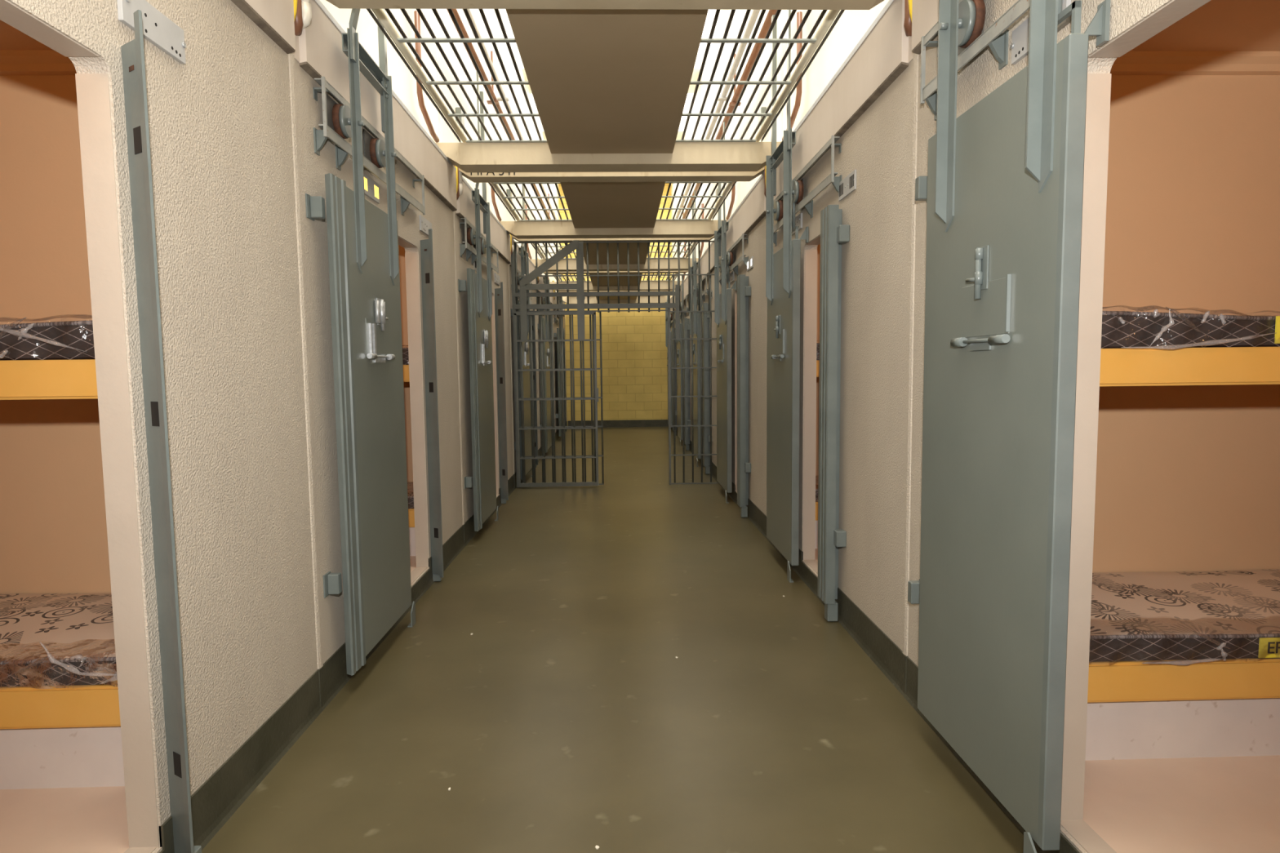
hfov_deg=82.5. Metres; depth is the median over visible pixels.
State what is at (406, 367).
bunk bed
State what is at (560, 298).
door
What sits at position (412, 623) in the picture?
floor guide
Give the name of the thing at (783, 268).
door
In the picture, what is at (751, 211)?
fascia
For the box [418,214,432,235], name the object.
cover plate
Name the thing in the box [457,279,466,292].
door stop
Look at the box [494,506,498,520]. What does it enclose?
floor guide
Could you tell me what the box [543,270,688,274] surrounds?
concrete beam
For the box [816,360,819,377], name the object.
bunk bed
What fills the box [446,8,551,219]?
pipe
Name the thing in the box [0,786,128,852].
floor
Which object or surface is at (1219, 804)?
floor
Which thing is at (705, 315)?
door frame
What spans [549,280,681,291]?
concrete beam
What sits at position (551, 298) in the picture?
fascia
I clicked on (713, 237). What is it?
concrete beam
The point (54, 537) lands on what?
wall
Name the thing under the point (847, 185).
air vent
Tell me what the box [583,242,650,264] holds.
concrete slab
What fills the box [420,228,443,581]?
door frame
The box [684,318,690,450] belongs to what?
door frame
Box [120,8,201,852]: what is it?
door frame
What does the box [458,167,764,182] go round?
concrete beam
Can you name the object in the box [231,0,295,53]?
fascia
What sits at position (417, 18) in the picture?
pipe
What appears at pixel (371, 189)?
indicator light
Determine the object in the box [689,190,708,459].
door
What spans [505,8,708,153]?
ceiling panel
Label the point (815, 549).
floor
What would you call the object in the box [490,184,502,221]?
pipe
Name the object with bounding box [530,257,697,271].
concrete beam
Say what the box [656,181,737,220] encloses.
ceiling grating
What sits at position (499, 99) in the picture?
pipe
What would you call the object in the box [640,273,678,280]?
ceiling grating
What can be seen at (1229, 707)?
bunk bed
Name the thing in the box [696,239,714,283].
fascia
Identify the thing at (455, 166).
conduit
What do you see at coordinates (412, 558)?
floor
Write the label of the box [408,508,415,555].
bunk bed
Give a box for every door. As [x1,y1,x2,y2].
[312,8,425,675]
[459,69,498,531]
[511,183,532,479]
[539,215,551,453]
[553,247,563,436]
[665,273,672,427]
[675,242,688,439]
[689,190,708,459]
[714,121,748,493]
[765,9,841,565]
[917,0,1110,850]
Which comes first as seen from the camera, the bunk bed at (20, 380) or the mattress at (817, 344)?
the bunk bed at (20, 380)
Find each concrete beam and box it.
[326,0,884,9]
[435,142,781,172]
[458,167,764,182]
[499,219,728,239]
[511,235,714,241]
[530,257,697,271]
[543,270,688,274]
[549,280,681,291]
[555,289,675,292]
[562,295,672,303]
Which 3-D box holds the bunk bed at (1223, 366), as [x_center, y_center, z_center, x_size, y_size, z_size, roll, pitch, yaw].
[2.214,-0.177,2.445,2.160,0.168,0.673,-1,5,-2]
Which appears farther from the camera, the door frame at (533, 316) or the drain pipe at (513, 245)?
the door frame at (533, 316)
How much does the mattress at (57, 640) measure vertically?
0.139 m
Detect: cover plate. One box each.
[116,0,186,63]
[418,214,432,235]
[493,272,500,285]
[728,271,733,283]
[791,213,802,235]
[1009,0,1071,64]
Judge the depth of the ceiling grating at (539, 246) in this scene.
9.53 m
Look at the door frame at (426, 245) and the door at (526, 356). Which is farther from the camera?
the door at (526, 356)
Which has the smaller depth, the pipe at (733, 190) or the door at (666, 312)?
the pipe at (733, 190)
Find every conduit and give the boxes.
[293,0,297,21]
[454,165,457,194]
[510,234,511,248]
[907,0,912,21]
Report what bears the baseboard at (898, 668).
attached to the wall at (875, 260)
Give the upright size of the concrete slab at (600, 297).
0.132 m
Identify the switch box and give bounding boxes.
[455,106,464,133]
[506,189,511,204]
[758,106,766,130]
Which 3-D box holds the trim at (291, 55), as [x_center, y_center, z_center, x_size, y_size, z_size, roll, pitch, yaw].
[-1.406,-0.622,7.989,0.010,2.298,15.830,-1,5,-2]
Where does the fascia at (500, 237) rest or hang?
attached to the wall at (220, 120)
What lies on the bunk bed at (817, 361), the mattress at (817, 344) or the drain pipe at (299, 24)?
the mattress at (817, 344)
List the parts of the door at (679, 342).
hanger arm, hanger arm, door rail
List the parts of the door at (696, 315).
hanger arm, hanger arm, door rail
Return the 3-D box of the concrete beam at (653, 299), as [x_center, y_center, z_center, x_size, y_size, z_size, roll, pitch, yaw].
[-0.497,-2.695,15.559,2.450,0.145,0.200,-1,5,-2]
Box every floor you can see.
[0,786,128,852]
[201,426,1039,852]
[409,555,416,572]
[814,548,817,562]
[1083,755,1279,852]
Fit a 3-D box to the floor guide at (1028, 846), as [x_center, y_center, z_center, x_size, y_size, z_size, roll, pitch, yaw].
[0.995,1.091,1.838,0.024,0.120,0.065,-1,5,-2]
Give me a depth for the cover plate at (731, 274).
7.11 m
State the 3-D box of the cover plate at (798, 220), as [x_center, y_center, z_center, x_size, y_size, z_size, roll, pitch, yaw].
[0.972,-1.256,4.539,0.016,0.089,0.253,-1,5,-2]
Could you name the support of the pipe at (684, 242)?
attached to the wall at (875, 260)
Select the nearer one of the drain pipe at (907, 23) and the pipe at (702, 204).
the drain pipe at (907, 23)
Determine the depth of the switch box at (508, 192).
8.38 m
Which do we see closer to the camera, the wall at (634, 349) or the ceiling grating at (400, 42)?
the ceiling grating at (400, 42)
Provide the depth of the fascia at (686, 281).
11.83 m
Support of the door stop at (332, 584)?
attached to the wall at (220, 120)
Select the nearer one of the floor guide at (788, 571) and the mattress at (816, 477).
the floor guide at (788, 571)
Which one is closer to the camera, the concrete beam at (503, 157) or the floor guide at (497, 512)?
the concrete beam at (503, 157)
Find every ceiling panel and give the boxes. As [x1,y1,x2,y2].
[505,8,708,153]
[560,182,665,228]
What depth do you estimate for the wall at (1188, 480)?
2.75 m
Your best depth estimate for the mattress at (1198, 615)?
2.30 m
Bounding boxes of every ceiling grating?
[366,8,546,142]
[488,182,572,221]
[530,243,576,259]
[552,274,591,281]
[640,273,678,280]
[646,242,697,258]
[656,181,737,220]
[675,8,844,142]
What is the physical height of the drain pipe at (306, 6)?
0.326 m
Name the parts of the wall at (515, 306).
post, edge post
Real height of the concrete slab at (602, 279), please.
0.132 m
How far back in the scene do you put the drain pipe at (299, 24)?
2.65 m
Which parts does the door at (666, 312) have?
hanger arm, hanger arm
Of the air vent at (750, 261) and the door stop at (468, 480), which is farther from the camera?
the air vent at (750, 261)
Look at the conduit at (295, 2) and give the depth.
2.62 m
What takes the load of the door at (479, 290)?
in the wall at (220, 120)
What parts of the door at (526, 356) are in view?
door rail, hanger arm, hanger arm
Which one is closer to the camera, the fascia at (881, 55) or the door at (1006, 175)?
the door at (1006, 175)
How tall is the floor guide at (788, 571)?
0.120 m
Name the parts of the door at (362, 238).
carriage plate, hanger arm, carriage plate, door rail, rail, hanger arm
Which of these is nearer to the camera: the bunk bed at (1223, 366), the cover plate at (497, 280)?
the bunk bed at (1223, 366)
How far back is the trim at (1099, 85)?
1.85 m
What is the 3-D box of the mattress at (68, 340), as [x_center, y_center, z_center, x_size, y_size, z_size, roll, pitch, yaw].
[-2.266,-0.267,2.295,1.860,0.134,0.692,-1,5,-2]
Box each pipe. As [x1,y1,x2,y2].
[294,0,303,35]
[301,0,311,29]
[413,10,439,142]
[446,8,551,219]
[453,164,459,199]
[458,170,462,195]
[462,8,557,219]
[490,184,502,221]
[511,236,514,252]
[524,204,532,259]
[674,9,759,218]
[681,9,777,218]
[683,242,685,280]
[700,203,703,257]
[725,182,735,219]
[764,165,765,195]
[782,11,802,140]
[903,0,911,35]
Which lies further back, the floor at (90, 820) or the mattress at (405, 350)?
the mattress at (405, 350)
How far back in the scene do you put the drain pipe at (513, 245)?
7.92 m
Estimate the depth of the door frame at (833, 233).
3.67 m
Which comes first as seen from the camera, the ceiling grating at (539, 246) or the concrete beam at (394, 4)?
the concrete beam at (394, 4)
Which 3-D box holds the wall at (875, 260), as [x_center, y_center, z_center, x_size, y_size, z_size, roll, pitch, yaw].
[0.995,-2.053,6.842,0.180,5.600,18.900,-1,5,-2]
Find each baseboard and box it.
[158,421,567,852]
[568,419,668,427]
[671,426,1079,852]
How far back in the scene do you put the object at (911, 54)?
2.76 m
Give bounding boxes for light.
[128,64,133,71]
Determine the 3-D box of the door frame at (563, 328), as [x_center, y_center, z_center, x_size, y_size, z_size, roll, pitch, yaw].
[-1.552,-0.927,14.923,0.117,2.136,0.057,2,5,35]
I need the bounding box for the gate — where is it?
[514,240,598,487]
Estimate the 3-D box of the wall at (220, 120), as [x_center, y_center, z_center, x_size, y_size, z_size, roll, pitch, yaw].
[-1.484,-2.019,6.773,0.180,5.600,18.900,-1,5,-2]
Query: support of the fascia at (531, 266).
attached to the wall at (220, 120)
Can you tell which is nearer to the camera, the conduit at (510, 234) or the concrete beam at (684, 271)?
the conduit at (510, 234)
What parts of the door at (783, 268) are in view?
hanger arm, hanger arm, rail, rail, door rail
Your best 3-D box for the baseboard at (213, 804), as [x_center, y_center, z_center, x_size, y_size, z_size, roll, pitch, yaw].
[-1.357,0.691,6.979,0.021,0.162,18.880,-1,5,-2]
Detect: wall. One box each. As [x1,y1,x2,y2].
[0,19,413,594]
[7,0,567,852]
[511,240,717,487]
[558,182,671,426]
[671,0,1172,852]
[815,0,1279,573]
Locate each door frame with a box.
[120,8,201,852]
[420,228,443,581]
[494,281,508,503]
[529,309,537,467]
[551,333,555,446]
[563,328,566,431]
[671,327,677,435]
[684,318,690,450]
[702,302,711,474]
[737,274,751,517]
[817,204,849,622]
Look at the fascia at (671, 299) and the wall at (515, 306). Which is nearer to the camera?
the wall at (515, 306)
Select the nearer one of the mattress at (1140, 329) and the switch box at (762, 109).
the mattress at (1140, 329)
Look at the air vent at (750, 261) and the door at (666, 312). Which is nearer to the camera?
the air vent at (750, 261)
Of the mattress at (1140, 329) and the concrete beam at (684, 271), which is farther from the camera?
the concrete beam at (684, 271)
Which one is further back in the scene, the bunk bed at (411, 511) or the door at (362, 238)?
the bunk bed at (411, 511)
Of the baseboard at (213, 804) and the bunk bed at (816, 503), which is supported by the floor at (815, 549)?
the bunk bed at (816, 503)
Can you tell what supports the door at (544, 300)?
in the wall at (220, 120)
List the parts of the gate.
hanger post, rail, hanger post, lock plate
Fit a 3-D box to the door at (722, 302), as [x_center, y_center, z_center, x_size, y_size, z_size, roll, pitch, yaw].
[0.847,-1.115,7.057,0.131,3.500,1.562,-1,5,-2]
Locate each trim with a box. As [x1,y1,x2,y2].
[0,0,498,852]
[288,53,564,669]
[719,53,918,656]
[735,0,1210,852]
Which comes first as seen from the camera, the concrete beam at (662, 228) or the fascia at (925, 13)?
the fascia at (925, 13)
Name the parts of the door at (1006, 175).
rail, hanger arm, carriage plate, door rail, hanger arm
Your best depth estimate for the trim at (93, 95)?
1.78 m
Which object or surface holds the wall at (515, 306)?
on the floor at (569, 719)
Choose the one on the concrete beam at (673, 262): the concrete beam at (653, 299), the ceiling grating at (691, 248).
the ceiling grating at (691, 248)
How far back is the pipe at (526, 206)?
9.81 m
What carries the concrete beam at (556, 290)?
attached to the wall at (220, 120)
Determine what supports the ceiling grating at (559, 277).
on the concrete beam at (664, 286)
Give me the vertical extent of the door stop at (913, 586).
0.090 m
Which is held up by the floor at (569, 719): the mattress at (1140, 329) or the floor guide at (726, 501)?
the floor guide at (726, 501)
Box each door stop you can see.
[305,193,325,220]
[323,571,342,598]
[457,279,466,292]
[463,475,472,488]
[907,578,919,604]
[915,175,927,202]
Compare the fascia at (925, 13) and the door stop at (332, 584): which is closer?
the fascia at (925, 13)
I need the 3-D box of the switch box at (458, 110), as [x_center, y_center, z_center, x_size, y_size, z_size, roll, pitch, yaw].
[-1.436,-2.436,5.823,0.046,0.180,0.120,-1,5,-2]
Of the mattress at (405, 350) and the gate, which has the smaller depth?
the mattress at (405, 350)
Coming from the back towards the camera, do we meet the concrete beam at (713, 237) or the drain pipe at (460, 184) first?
the concrete beam at (713, 237)
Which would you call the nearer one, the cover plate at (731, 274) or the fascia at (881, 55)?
the fascia at (881, 55)
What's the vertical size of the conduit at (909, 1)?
0.362 m
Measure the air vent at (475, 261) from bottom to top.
0.090 m
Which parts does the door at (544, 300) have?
hanger arm, hanger arm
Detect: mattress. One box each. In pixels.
[0,314,94,360]
[0,592,117,688]
[402,345,408,364]
[407,481,413,508]
[815,475,818,502]
[816,340,819,359]
[1088,568,1279,665]
[1101,305,1279,349]
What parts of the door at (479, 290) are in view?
hanger arm, door rail, rail, rail, hanger arm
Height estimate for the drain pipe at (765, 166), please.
0.359 m
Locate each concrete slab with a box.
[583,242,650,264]
[589,273,642,285]
[595,296,636,299]
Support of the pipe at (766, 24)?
attached to the wall at (875, 260)
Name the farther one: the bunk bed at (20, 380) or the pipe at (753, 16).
the pipe at (753, 16)
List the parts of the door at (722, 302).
hanger arm, hanger arm, rail, rail, door rail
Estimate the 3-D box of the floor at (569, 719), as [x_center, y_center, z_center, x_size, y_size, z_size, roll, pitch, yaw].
[-0.212,0.815,7.032,2.400,0.120,19.100,-1,5,-2]
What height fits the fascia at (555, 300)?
0.305 m
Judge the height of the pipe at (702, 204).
0.657 m
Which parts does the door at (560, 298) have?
door rail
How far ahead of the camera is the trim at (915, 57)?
2.80 m
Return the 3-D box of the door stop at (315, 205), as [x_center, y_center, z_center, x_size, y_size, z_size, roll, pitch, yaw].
[-1.242,-0.840,2.796,0.050,0.090,0.065,-1,5,-2]
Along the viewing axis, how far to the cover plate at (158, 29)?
1.86 m
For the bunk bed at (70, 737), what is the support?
on the floor at (90, 820)
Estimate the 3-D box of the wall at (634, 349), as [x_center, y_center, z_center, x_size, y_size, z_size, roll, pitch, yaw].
[-0.519,-2.780,16.284,2.480,5.600,0.120,-1,5,-2]
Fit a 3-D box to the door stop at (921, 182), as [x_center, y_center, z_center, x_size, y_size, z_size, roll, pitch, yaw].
[1.015,-0.851,2.599,0.050,0.090,0.065,-1,5,-2]
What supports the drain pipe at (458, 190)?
attached to the wall at (220, 120)
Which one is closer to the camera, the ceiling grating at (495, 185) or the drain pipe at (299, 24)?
the drain pipe at (299, 24)
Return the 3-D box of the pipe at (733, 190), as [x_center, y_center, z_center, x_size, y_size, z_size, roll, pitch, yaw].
[0.914,-2.467,7.381,0.032,0.657,0.428,-1,5,-2]
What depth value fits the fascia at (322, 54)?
3.45 m
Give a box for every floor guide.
[407,601,415,627]
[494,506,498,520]
[724,490,728,503]
[786,560,793,582]
[1023,831,1036,852]
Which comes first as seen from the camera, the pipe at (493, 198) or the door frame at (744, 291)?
the door frame at (744, 291)
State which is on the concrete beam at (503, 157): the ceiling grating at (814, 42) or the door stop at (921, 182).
the ceiling grating at (814, 42)
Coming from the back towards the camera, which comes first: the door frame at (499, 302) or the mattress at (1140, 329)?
the door frame at (499, 302)
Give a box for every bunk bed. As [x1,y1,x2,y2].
[0,359,97,399]
[0,684,124,789]
[403,364,409,382]
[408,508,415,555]
[814,502,817,548]
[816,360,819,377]
[1084,657,1279,760]
[1099,346,1279,386]
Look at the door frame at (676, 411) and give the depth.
14.17 m
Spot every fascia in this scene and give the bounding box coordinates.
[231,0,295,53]
[298,0,457,211]
[456,176,511,263]
[509,240,536,290]
[537,274,554,304]
[554,296,564,316]
[670,295,675,311]
[680,275,688,302]
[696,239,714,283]
[719,171,765,259]
[773,0,909,199]
[911,0,938,54]
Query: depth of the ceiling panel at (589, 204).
6.46 m
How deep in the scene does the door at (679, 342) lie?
12.36 m
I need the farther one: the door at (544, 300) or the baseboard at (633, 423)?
the baseboard at (633, 423)
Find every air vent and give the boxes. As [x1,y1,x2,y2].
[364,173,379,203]
[473,259,476,271]
[746,256,753,271]
[838,168,856,200]

